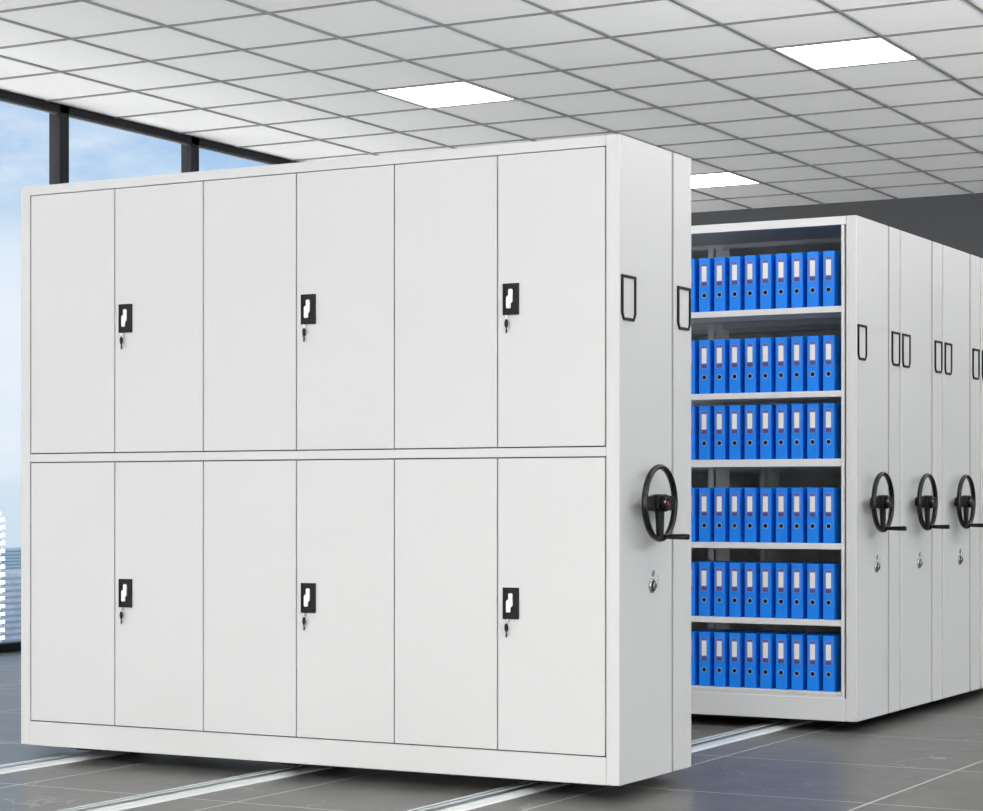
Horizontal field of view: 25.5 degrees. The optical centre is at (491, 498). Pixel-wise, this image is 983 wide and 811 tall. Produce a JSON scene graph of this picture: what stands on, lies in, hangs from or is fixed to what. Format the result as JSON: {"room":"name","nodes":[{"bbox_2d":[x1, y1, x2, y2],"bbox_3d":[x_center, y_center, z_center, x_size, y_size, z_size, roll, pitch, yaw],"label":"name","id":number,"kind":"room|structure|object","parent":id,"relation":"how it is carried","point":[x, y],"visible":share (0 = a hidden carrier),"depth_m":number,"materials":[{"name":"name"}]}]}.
{"room":"file archive room","nodes":[
{"label":"file archive room","id":0,"kind":"room"},
{"bbox_2d":[0,0,982,212],"bbox_3d":[1.278,-3.035,7.841,16.500,0.210,26.580,0,0,29],"label":"ceiling","id":1,"kind":"structure","parent":0,"point":[705,82],"depth_m":15.17,"materials":[{"name":"tile"}]},
{"bbox_2d":[376,82,515,107],"bbox_3d":[-0.327,-2.936,15.799,0.738,0.008,0.783,0,0,29],"label":"recessed light","id":2,"kind":"object","parent":1,"relation":"in","point":[460,93],"visible":1,"depth_m":15.82,"materials":[{"name":"white plastic"}]},
{"bbox_2d":[691,173,760,188],"bbox_3d":[2.002,-2.936,20.044,0.738,0.008,0.783,0,0,29],"label":"recessed light","id":3,"kind":"object","parent":1,"relation":"in","point":[718,179],"visible":0.59,"depth_m":20.05,"materials":[{"name":"white plastic"}]},
{"bbox_2d":[773,38,917,69],"bbox_3d":[2.344,-2.936,14.334,0.738,0.008,0.783,0,0,29],"label":"recessed light","id":4,"kind":"object","parent":1,"relation":"in","point":[875,50],"visible":1,"depth_m":14.33,"materials":[{"name":"white plastic"}]},
{"bbox_2d":[0,651,982,810],"bbox_3d":[1.278,1.210,7.841,16.500,0.200,26.580,0,0,29],"label":"floor","id":5,"kind":"structure","parent":0,"point":[927,756],"depth_m":8.59,"materials":[{"name":"grey tile"}]},
{"bbox_2d":[0,751,128,773],"bbox_3d":[-0.853,1.103,10.961,0.153,0.013,12.000,0,0,29],"label":"rail","id":6,"kind":"object","parent":5,"relation":"on","point":[87,755],"visible":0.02,"depth_m":9.12,"materials":[{"name":"grey metal"}]},
{"bbox_2d":[21,134,690,785],"bbox_3d":[-0.550,-0.124,8.918,3.014,2.436,0.674,0,0,29],"label":"tall cabinet","id":7,"kind":"object","parent":6,"relation":"on","point":[379,462],"visible":1,"depth_m":8.53,"materials":[{"name":"white metal"}]},
{"bbox_2d":[691,215,906,722],"bbox_3d":[0.711,-0.124,11.218,3.014,2.436,0.666,0,0,29],"label":"tall cabinet","id":8,"kind":"object","parent":6,"relation":"on","point":[868,314],"visible":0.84,"depth_m":10.52,"materials":[{"name":"silver metal"}]},
{"bbox_2d":[691,406,698,459],"bbox_3d":[1.039,-0.323,10.829,0.056,0.266,0.272,0,0,29],"label":"binder","id":9,"kind":"object","parent":8,"relation":"on","point":[694,409],"visible":0.19,"depth_m":10.71,"materials":[{"name":"blue plastic"}]},
{"bbox_2d":[691,488,698,541],"bbox_3d":[1.039,0.080,10.830,0.056,0.266,0.272,0,0,29],"label":"binder","id":10,"kind":"object","parent":8,"relation":"on","point":[694,491],"visible":0.16,"depth_m":10.71,"materials":[{"name":"blue plastic"}]},
{"bbox_2d":[691,340,698,393],"bbox_3d":[1.039,-0.647,10.829,0.056,0.266,0.272,0,0,29],"label":"binder","id":11,"kind":"object","parent":8,"relation":"on","point":[694,344],"visible":0.22,"depth_m":10.71,"materials":[{"name":"blue plastic"}]},
{"bbox_2d":[691,259,698,311],"bbox_3d":[1.039,-1.049,10.829,0.056,0.266,0.272,0,0,29],"label":"binder","id":12,"kind":"object","parent":8,"relation":"on","point":[694,262],"visible":0.21,"depth_m":10.71,"materials":[{"name":"blue plastic"}]},
{"bbox_2d":[691,561,707,615],"bbox_3d":[1.039,0.445,10.830,0.056,0.266,0.272,0,0,29],"label":"binder","id":13,"kind":"object","parent":8,"relation":"on","point":[694,564],"visible":0.25,"depth_m":10.71,"materials":[{"name":"blue plastic"}]},
{"bbox_2d":[691,629,715,685],"bbox_3d":[1.039,0.788,10.829,0.056,0.266,0.272,0,0,29],"label":"binder","id":14,"kind":"object","parent":8,"relation":"on","point":[694,633],"visible":0.23,"depth_m":10.71,"materials":[{"name":"blue plastic"}]},
{"bbox_2d":[699,340,713,393],"bbox_3d":[1.110,-0.647,10.791,0.056,0.266,0.272,0,0,29],"label":"binder","id":15,"kind":"object","parent":8,"relation":"on","point":[706,347],"visible":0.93,"depth_m":10.68,"materials":[{"name":"blue plastic"}]},
{"bbox_2d":[699,406,713,459],"bbox_3d":[1.109,-0.323,10.791,0.056,0.266,0.272,0,0,29],"label":"binder","id":16,"kind":"object","parent":8,"relation":"on","point":[706,413],"visible":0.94,"depth_m":10.68,"materials":[{"name":"blue plastic"}]},
{"bbox_2d":[699,488,713,541],"bbox_3d":[1.110,0.080,10.792,0.056,0.266,0.272,0,0,29],"label":"binder","id":17,"kind":"object","parent":8,"relation":"on","point":[706,495],"visible":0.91,"depth_m":10.68,"materials":[{"name":"blue plastic"}]},
{"bbox_2d":[699,258,713,311],"bbox_3d":[1.110,-1.049,10.791,0.056,0.266,0.272,0,0,29],"label":"binder","id":18,"kind":"object","parent":8,"relation":"on","point":[706,265],"visible":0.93,"depth_m":10.68,"materials":[{"name":"blue plastic"}]},
{"bbox_2d":[699,561,726,615],"bbox_3d":[1.109,0.445,10.790,0.056,0.266,0.272,0,0,29],"label":"binder","id":19,"kind":"object","parent":8,"relation":"on","point":[706,569],"visible":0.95,"depth_m":10.68,"materials":[{"name":"blue plastic"}]},
{"bbox_2d":[699,629,729,685],"bbox_3d":[1.109,0.788,10.791,0.056,0.266,0.272,0,0,29],"label":"binder","id":20,"kind":"object","parent":8,"relation":"on","point":[706,638],"visible":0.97,"depth_m":10.68,"materials":[{"name":"blue plastic"}]},
{"bbox_2d":[714,339,728,393],"bbox_3d":[1.180,-0.647,10.753,0.056,0.266,0.272,0,0,29],"label":"binder","id":21,"kind":"object","parent":8,"relation":"on","point":[721,346],"visible":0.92,"depth_m":10.64,"materials":[{"name":"blue plastic"}]},
{"bbox_2d":[714,488,728,541],"bbox_3d":[1.180,0.080,10.752,0.056,0.266,0.272,0,0,29],"label":"binder","id":22,"kind":"object","parent":8,"relation":"on","point":[721,495],"visible":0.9,"depth_m":10.64,"materials":[{"name":"blue plastic"}]},
{"bbox_2d":[714,257,728,310],"bbox_3d":[1.180,-1.049,10.753,0.056,0.266,0.272,0,0,29],"label":"binder","id":23,"kind":"object","parent":8,"relation":"on","point":[721,264],"visible":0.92,"depth_m":10.64,"materials":[{"name":"blue plastic"}]},
{"bbox_2d":[714,405,729,459],"bbox_3d":[1.180,-0.323,10.753,0.056,0.266,0.272,0,0,29],"label":"binder","id":24,"kind":"object","parent":8,"relation":"on","point":[721,413],"visible":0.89,"depth_m":10.64,"materials":[{"name":"blue plastic"}]},
{"bbox_2d":[714,629,744,686],"bbox_3d":[1.179,0.788,10.752,0.056,0.266,0.272,0,0,29],"label":"binder","id":25,"kind":"object","parent":8,"relation":"on","point":[721,639],"visible":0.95,"depth_m":10.64,"materials":[{"name":"blue plastic"}]},
{"bbox_2d":[714,561,744,616],"bbox_3d":[1.179,0.445,10.752,0.056,0.266,0.272,0,0,29],"label":"binder","id":26,"kind":"object","parent":8,"relation":"on","point":[721,569],"visible":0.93,"depth_m":10.64,"materials":[{"name":"blue plastic"}]},
{"bbox_2d":[729,405,744,459],"bbox_3d":[1.250,-0.323,10.714,0.056,0.266,0.272,0,0,29],"label":"binder","id":27,"kind":"object","parent":8,"relation":"on","point":[736,412],"visible":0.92,"depth_m":10.60,"materials":[{"name":"blue plastic"}]},
{"bbox_2d":[729,256,744,310],"bbox_3d":[1.250,-1.049,10.714,0.056,0.266,0.272,0,0,29],"label":"binder","id":28,"kind":"object","parent":8,"relation":"on","point":[736,263],"visible":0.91,"depth_m":10.60,"materials":[{"name":"blue plastic"}]},
{"bbox_2d":[729,339,744,392],"bbox_3d":[1.250,-0.647,10.714,0.056,0.266,0.272,0,0,29],"label":"binder","id":29,"kind":"object","parent":8,"relation":"on","point":[736,346],"visible":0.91,"depth_m":10.60,"materials":[{"name":"blue plastic"}]},
{"bbox_2d":[729,488,744,541],"bbox_3d":[1.250,0.080,10.714,0.056,0.266,0.272,0,0,29],"label":"binder","id":30,"kind":"object","parent":8,"relation":"on","point":[736,495],"visible":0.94,"depth_m":10.60,"materials":[{"name":"blue plastic"}]},
{"bbox_2d":[729,630,759,687],"bbox_3d":[1.250,0.788,10.713,0.056,0.266,0.272,0,0,29],"label":"binder","id":31,"kind":"object","parent":8,"relation":"on","point":[736,639],"visible":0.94,"depth_m":10.60,"materials":[{"name":"blue plastic"}]},
{"bbox_2d":[729,561,759,616],"bbox_3d":[1.250,0.445,10.714,0.056,0.266,0.272,0,0,29],"label":"binder","id":32,"kind":"object","parent":8,"relation":"on","point":[736,569],"visible":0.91,"depth_m":10.60,"materials":[{"name":"blue plastic"}]},
{"bbox_2d":[745,338,759,392],"bbox_3d":[1.321,-0.647,10.676,0.056,0.266,0.272,0,0,29],"label":"binder","id":33,"kind":"object","parent":8,"relation":"on","point":[752,345],"visible":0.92,"depth_m":10.56,"materials":[{"name":"blue plastic"}]},
{"bbox_2d":[745,255,759,309],"bbox_3d":[1.321,-1.049,10.675,0.056,0.266,0.272,0,0,29],"label":"binder","id":34,"kind":"object","parent":8,"relation":"on","point":[752,262],"visible":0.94,"depth_m":10.56,"materials":[{"name":"blue plastic"}]},
{"bbox_2d":[745,405,759,459],"bbox_3d":[1.320,-0.323,10.674,0.056,0.266,0.272,0,0,29],"label":"binder","id":35,"kind":"object","parent":8,"relation":"on","point":[752,412],"visible":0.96,"depth_m":10.56,"materials":[{"name":"blue plastic"}]},
{"bbox_2d":[745,488,759,541],"bbox_3d":[1.320,0.080,10.675,0.056,0.266,0.272,0,0,29],"label":"binder","id":36,"kind":"object","parent":8,"relation":"on","point":[752,495],"visible":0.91,"depth_m":10.56,"materials":[{"name":"blue plastic"}]},
{"bbox_2d":[745,561,771,617],"bbox_3d":[1.320,0.445,10.675,0.056,0.266,0.272,0,0,29],"label":"binder","id":37,"kind":"object","parent":8,"relation":"on","point":[752,569],"visible":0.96,"depth_m":10.56,"materials":[{"name":"blue plastic"}]},
{"bbox_2d":[745,630,775,687],"bbox_3d":[1.320,0.788,10.675,0.056,0.266,0.272,0,0,29],"label":"binder","id":38,"kind":"object","parent":8,"relation":"on","point":[752,639],"visible":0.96,"depth_m":10.56,"materials":[{"name":"blue plastic"}]},
{"bbox_2d":[691,685,840,694],"bbox_3d":[0.621,0.927,11.255,2.721,0.012,0.633,0,0,29],"label":"shelf","id":39,"kind":"object","parent":8,"relation":"attached to","point":[696,689],"depth_m":10.55,"materials":[{"name":"silver metal"}]},
{"bbox_2d":[691,615,840,625],"bbox_3d":[0.621,0.593,11.255,2.721,0.029,0.633,0,0,29],"label":"shelf","id":40,"kind":"object","parent":8,"relation":"attached to","point":[710,619],"depth_m":10.50,"materials":[{"name":"silver metal"}]},
{"bbox_2d":[691,542,840,549],"bbox_3d":[0.621,0.228,11.255,2.721,0.029,0.633,0,0,29],"label":"shelf","id":41,"kind":"object","parent":8,"relation":"attached to","point":[710,545],"depth_m":10.51,"materials":[{"name":"silver metal"}]},
{"bbox_2d":[691,459,840,468],"bbox_3d":[0.621,-0.172,11.255,2.721,0.036,0.633,0,0,29],"label":"shelf","id":42,"kind":"object","parent":8,"relation":"attached to","point":[748,463],"depth_m":10.55,"materials":[{"name":"silver metal"}]},
{"bbox_2d":[691,390,840,405],"bbox_3d":[0.621,-0.499,11.255,2.721,0.029,0.633,0,0,29],"label":"shelf","id":43,"kind":"object","parent":8,"relation":"attached to","point":[801,397],"depth_m":10.66,"materials":[{"name":"silver metal"}]},
{"bbox_2d":[691,306,840,328],"bbox_3d":[0.621,-0.902,11.255,2.721,0.029,0.633,0,0,29],"label":"shelf","id":44,"kind":"object","parent":8,"relation":"attached to","point":[826,314],"depth_m":10.77,"materials":[{"name":"silver metal"}]},
{"bbox_2d":[760,488,775,542],"bbox_3d":[1.391,0.080,10.636,0.056,0.266,0.272,0,0,29],"label":"binder","id":45,"kind":"object","parent":8,"relation":"on","point":[767,495],"visible":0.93,"depth_m":10.52,"materials":[{"name":"blue plastic"}]},
{"bbox_2d":[760,254,775,308],"bbox_3d":[1.391,-1.049,10.636,0.056,0.266,0.272,0,0,29],"label":"binder","id":46,"kind":"object","parent":8,"relation":"on","point":[767,261],"visible":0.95,"depth_m":10.52,"materials":[{"name":"blue plastic"}]},
{"bbox_2d":[760,404,775,458],"bbox_3d":[1.391,-0.323,10.637,0.056,0.266,0.272,0,0,29],"label":"binder","id":47,"kind":"object","parent":8,"relation":"on","point":[768,411],"visible":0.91,"depth_m":10.52,"materials":[{"name":"blue plastic"}]},
{"bbox_2d":[760,337,775,391],"bbox_3d":[1.391,-0.647,10.636,0.056,0.266,0.272,0,0,29],"label":"binder","id":48,"kind":"object","parent":8,"relation":"on","point":[767,345],"visible":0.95,"depth_m":10.52,"materials":[{"name":"blue plastic"}]},
{"bbox_2d":[760,562,786,617],"bbox_3d":[1.391,0.445,10.636,0.056,0.266,0.272,0,0,29],"label":"binder","id":49,"kind":"object","parent":8,"relation":"on","point":[767,570],"visible":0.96,"depth_m":10.52,"materials":[{"name":"blue plastic"}]},
{"bbox_2d":[760,631,790,688],"bbox_3d":[1.391,0.788,10.637,0.056,0.266,0.272,0,0,29],"label":"binder","id":50,"kind":"object","parent":8,"relation":"on","point":[767,640],"visible":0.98,"depth_m":10.52,"materials":[{"name":"blue plastic"}]},
{"bbox_2d":[776,404,790,458],"bbox_3d":[1.462,-0.323,10.598,0.056,0.266,0.272,0,0,29],"label":"binder","id":51,"kind":"object","parent":8,"relation":"on","point":[783,411],"visible":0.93,"depth_m":10.48,"materials":[{"name":"blue plastic"}]},
{"bbox_2d":[776,337,790,391],"bbox_3d":[1.461,-0.647,10.597,0.056,0.266,0.272,0,0,29],"label":"binder","id":52,"kind":"object","parent":8,"relation":"on","point":[783,344],"visible":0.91,"depth_m":10.48,"materials":[{"name":"blue plastic"}]},
{"bbox_2d":[776,253,790,308],"bbox_3d":[1.461,-1.049,10.597,0.056,0.266,0.272,0,0,29],"label":"binder","id":53,"kind":"object","parent":8,"relation":"on","point":[783,261],"visible":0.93,"depth_m":10.48,"materials":[{"name":"blue plastic"}]},
{"bbox_2d":[776,488,791,542],"bbox_3d":[1.462,0.080,10.598,0.056,0.266,0.272,0,0,29],"label":"binder","id":54,"kind":"object","parent":8,"relation":"on","point":[783,495],"visible":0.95,"depth_m":10.48,"materials":[{"name":"blue plastic"}]},
{"bbox_2d":[776,562,804,617],"bbox_3d":[1.461,0.445,10.598,0.056,0.266,0.272,0,0,29],"label":"binder","id":55,"kind":"object","parent":8,"relation":"on","point":[783,570],"visible":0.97,"depth_m":10.48,"materials":[{"name":"blue plastic"}]},
{"bbox_2d":[776,631,805,689],"bbox_3d":[1.461,0.788,10.598,0.056,0.266,0.272,0,0,29],"label":"binder","id":56,"kind":"object","parent":8,"relation":"on","point":[783,640],"visible":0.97,"depth_m":10.48,"materials":[{"name":"blue plastic"}]},
{"bbox_2d":[791,336,806,391],"bbox_3d":[1.532,-0.647,10.559,0.056,0.266,0.272,0,0,29],"label":"binder","id":57,"kind":"object","parent":8,"relation":"on","point":[798,343],"visible":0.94,"depth_m":10.44,"materials":[{"name":"blue plastic"}]},
{"bbox_2d":[791,404,806,458],"bbox_3d":[1.532,-0.323,10.560,0.056,0.266,0.272,0,0,29],"label":"binder","id":58,"kind":"object","parent":8,"relation":"on","point":[798,411],"visible":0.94,"depth_m":10.44,"materials":[{"name":"blue plastic"}]},
{"bbox_2d":[791,488,806,542],"bbox_3d":[1.532,0.080,10.560,0.056,0.266,0.272,0,0,29],"label":"binder","id":59,"kind":"object","parent":8,"relation":"on","point":[798,495],"visible":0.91,"depth_m":10.44,"materials":[{"name":"blue plastic"}]},
{"bbox_2d":[791,252,806,307],"bbox_3d":[1.532,-1.049,10.559,0.056,0.266,0.272,0,0,29],"label":"binder","id":60,"kind":"object","parent":8,"relation":"on","point":[798,260],"visible":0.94,"depth_m":10.44,"materials":[{"name":"blue plastic"}]},
{"bbox_2d":[791,632,821,689],"bbox_3d":[1.532,0.788,10.559,0.056,0.266,0.272,0,0,29],"label":"binder","id":61,"kind":"object","parent":8,"relation":"on","point":[798,641],"visible":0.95,"depth_m":10.44,"materials":[{"name":"blue plastic"}]},
{"bbox_2d":[791,562,821,618],"bbox_3d":[1.532,0.445,10.559,0.056,0.266,0.272,0,0,29],"label":"binder","id":62,"kind":"object","parent":8,"relation":"on","point":[798,570],"visible":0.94,"depth_m":10.44,"materials":[{"name":"blue plastic"}]},
{"bbox_2d":[807,403,822,458],"bbox_3d":[1.602,-0.323,10.521,0.056,0.266,0.272,0,0,29],"label":"binder","id":63,"kind":"object","parent":8,"relation":"on","point":[814,410],"visible":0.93,"depth_m":10.40,"materials":[{"name":"blue plastic"}]},
{"bbox_2d":[807,251,822,306],"bbox_3d":[1.602,-1.049,10.520,0.056,0.266,0.272,0,0,29],"label":"binder","id":64,"kind":"object","parent":8,"relation":"on","point":[814,259],"visible":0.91,"depth_m":10.40,"materials":[{"name":"blue plastic"}]},
{"bbox_2d":[807,336,822,390],"bbox_3d":[1.602,-0.647,10.520,0.056,0.266,0.272,0,0,29],"label":"binder","id":65,"kind":"object","parent":8,"relation":"on","point":[814,343],"visible":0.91,"depth_m":10.40,"materials":[{"name":"blue plastic"}]},
{"bbox_2d":[807,488,822,542],"bbox_3d":[1.602,0.080,10.520,0.056,0.266,0.272,0,0,29],"label":"binder","id":66,"kind":"object","parent":8,"relation":"on","point":[814,495],"visible":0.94,"depth_m":10.40,"materials":[{"name":"blue plastic"}]},
{"bbox_2d":[807,632,836,690],"bbox_3d":[1.602,0.788,10.521,0.056,0.266,0.272,0,0,29],"label":"binder","id":67,"kind":"object","parent":8,"relation":"on","point":[814,641],"visible":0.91,"depth_m":10.40,"materials":[{"name":"blue plastic"}]},
{"bbox_2d":[807,562,836,618],"bbox_3d":[1.602,0.445,10.520,0.056,0.266,0.272,0,0,29],"label":"binder","id":68,"kind":"object","parent":8,"relation":"on","point":[814,570],"visible":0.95,"depth_m":10.40,"materials":[{"name":"blue plastic"}]},
{"bbox_2d":[823,633,840,691],"bbox_3d":[1.672,0.788,10.482,0.056,0.266,0.272,0,0,29],"label":"binder","id":69,"kind":"object","parent":8,"relation":"on","point":[831,643],"visible":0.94,"depth_m":10.37,"materials":[{"name":"blue plastic"}]},
{"bbox_2d":[823,563,840,619],"bbox_3d":[1.673,0.445,10.482,0.056,0.266,0.272,0,0,29],"label":"binder","id":70,"kind":"object","parent":8,"relation":"on","point":[832,571],"visible":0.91,"depth_m":10.37,"materials":[{"name":"blue plastic"}]},
{"bbox_2d":[823,403,840,458],"bbox_3d":[1.672,-0.323,10.482,0.056,0.266,0.272,0,0,29],"label":"binder","id":71,"kind":"object","parent":8,"relation":"on","point":[831,411],"visible":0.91,"depth_m":10.37,"materials":[{"name":"blue plastic"}]},
{"bbox_2d":[823,335,840,390],"bbox_3d":[1.673,-0.647,10.482,0.056,0.266,0.272,0,0,29],"label":"binder","id":72,"kind":"object","parent":8,"relation":"on","point":[831,343],"visible":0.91,"depth_m":10.37,"materials":[{"name":"blue plastic"}]},
{"bbox_2d":[823,488,840,542],"bbox_3d":[1.673,0.080,10.482,0.056,0.266,0.272,0,0,29],"label":"binder","id":73,"kind":"object","parent":8,"relation":"on","point":[831,496],"visible":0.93,"depth_m":10.37,"materials":[{"name":"blue plastic"}]},
{"bbox_2d":[823,251,840,306],"bbox_3d":[1.672,-1.049,10.482,0.056,0.266,0.272,0,0,29],"label":"binder","id":74,"kind":"object","parent":8,"relation":"on","point":[831,259],"visible":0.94,"depth_m":10.37,"materials":[{"name":"blue plastic"}]},
{"bbox_2d":[691,230,949,709],"bbox_3d":[1.043,-0.124,11.823,3.014,2.436,0.708,0,0,29],"label":"tall cabinet","id":75,"kind":"object","parent":6,"relation":"on","point":[921,364],"visible":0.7,"depth_m":11.17,"materials":[{"name":"silver metal"}]},
{"bbox_2d":[691,468,840,470],"bbox_3d":[0.953,-0.172,11.860,2.721,0.036,0.675,0,0,29],"label":"shelf","id":76,"kind":"object","parent":75,"relation":"attached to","point":[791,468],"depth_m":11.62,"materials":[{"name":"silver metal"}]},
{"bbox_2d":[691,323,840,339],"bbox_3d":[0.953,-0.902,11.860,2.721,0.029,0.675,0,0,29],"label":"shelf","id":77,"kind":"object","parent":75,"relation":"attached to","point":[833,328],"depth_m":11.63,"materials":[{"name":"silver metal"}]},
{"bbox_2d":[691,245,982,698],"bbox_3d":[1.381,-0.124,12.440,3.014,2.436,0.692,0,0,29],"label":"tall cabinet","id":78,"kind":"object","parent":6,"relation":"on","point":[960,270],"visible":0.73,"depth_m":11.78,"materials":[{"name":"silver metal"}]},
{"bbox_2d":[691,470,840,472],"bbox_3d":[1.292,-0.172,12.477,2.721,0.036,0.658,0,0,29],"label":"shelf","id":79,"kind":"object","parent":78,"relation":"attached to","point":[806,471],"depth_m":12.41,"materials":[{"name":"silver metal"}]},
{"bbox_2d":[695,334,840,340],"bbox_3d":[1.292,-0.902,12.477,2.721,0.029,0.658,0,0,29],"label":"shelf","id":80,"kind":"object","parent":78,"relation":"attached to","point":[835,334],"depth_m":11.98,"materials":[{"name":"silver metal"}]},
{"bbox_2d":[691,258,982,687],"bbox_3d":[1.722,-0.124,13.062,3.014,2.436,0.712,0,0,29],"label":"tall cabinet","id":81,"kind":"object","parent":6,"relation":"on","point":[737,479],"visible":0.02,"depth_m":13.37,"materials":[{"name":"silver metal"}]},
{"bbox_2d":[691,472,840,473],"bbox_3d":[1.633,-0.172,13.099,2.721,0.036,0.679,0,0,29],"label":"shelf","id":82,"kind":"object","parent":81,"relation":"attached to","point":[730,472],"depth_m":13.23,"materials":[{"name":"silver metal"}]},
{"bbox_2d":[57,765,335,810],"bbox_3d":[0.081,1.103,10.448,0.153,0.013,12.000,0,0,29],"label":"rail","id":83,"kind":"object","parent":5,"relation":"on","point":[262,776],"visible":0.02,"depth_m":8.22,"materials":[{"name":"grey metal"}]},
{"bbox_2d":[407,720,810,810],"bbox_3d":[1.030,1.103,9.928,0.153,0.013,12.000,0,0,29],"label":"rail","id":84,"kind":"object","parent":5,"relation":"on","point":[473,801],"visible":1,"depth_m":8.30,"materials":[{"name":"grey metal"}]},
{"bbox_2d":[691,193,982,257],"bbox_3d":[7.621,-0.915,19.406,16.500,4.050,0.200,0,0,29],"label":"wall","id":85,"kind":"structure","parent":0,"point":[953,221],"depth_m":21.22,"materials":[{"name":"grey paint"}]},
{"bbox_2d":[0,641,20,652],"bbox_3d":[-5.745,1.077,11.693,0.120,0.066,26.180,0,0,29],"label":"trim","id":86,"kind":"structure","parent":85,"relation":"attached to","point":[12,646],"depth_m":15.71,"materials":[{"name":"black"}]},
{"bbox_2d":[49,105,68,184],"bbox_3d":[-3.235,-0.948,16.254,0.105,3.984,0.105,0,0,29],"label":"trim","id":87,"kind":"structure","parent":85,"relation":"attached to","point":[58,123],"depth_m":16.22,"materials":[{"name":"black metal"}]},
{"bbox_2d":[0,89,297,164],"bbox_3d":[-5.714,-2.903,11.676,0.050,0.074,26.180,0,0,29],"label":"trim","id":88,"kind":"structure","parent":85,"relation":"attached to","point":[8,97],"depth_m":17.00,"materials":[{"name":"black metal"}]},
{"bbox_2d":[181,137,198,172],"bbox_3d":[-2.453,-0.948,17.680,0.105,3.984,0.105,0,0,29],"label":"trim","id":89,"kind":"structure","parent":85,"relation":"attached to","point":[189,153],"depth_m":17.64,"materials":[{"name":"black metal"}]},
{"label":"outside","id":90,"kind":"structure","parent":0,"visible":0},
{"bbox_3d":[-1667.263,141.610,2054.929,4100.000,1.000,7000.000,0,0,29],"label":"ground","id":91,"kind":"structure","parent":90,"visible":0},
{"bbox_2d":[0,512,4,641],"bbox_3d":[-213.779,73.122,816.349,40.000,135.977,45.933,0,0,29],"label":"tower block","id":92,"kind":"object","parent":91,"relation":"on","point":[1,518],"visible":0.46,"depth_m":826.13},
{"bbox_2d":[1,569,20,641],"bbox_3d":[-266.881,90.888,1218.462,40.150,100.443,120.000,0,0,29],"label":"office block","id":93,"kind":"object","parent":91,"relation":"on","point":[12,578],"visible":0.02,"depth_m":1186.27,"materials":[{"name":"blue glass"}]},
{"bbox_2d":[1,547,20,569],"bbox_3d":[-511.564,96.180,2228.010,40.150,89.860,215.000,0,0,29],"label":"office block","id":94,"kind":"object","parent":91,"relation":"on","point":[12,555],"visible":0.16,"depth_m":2224.93,"materials":[{"name":"blue glass"}]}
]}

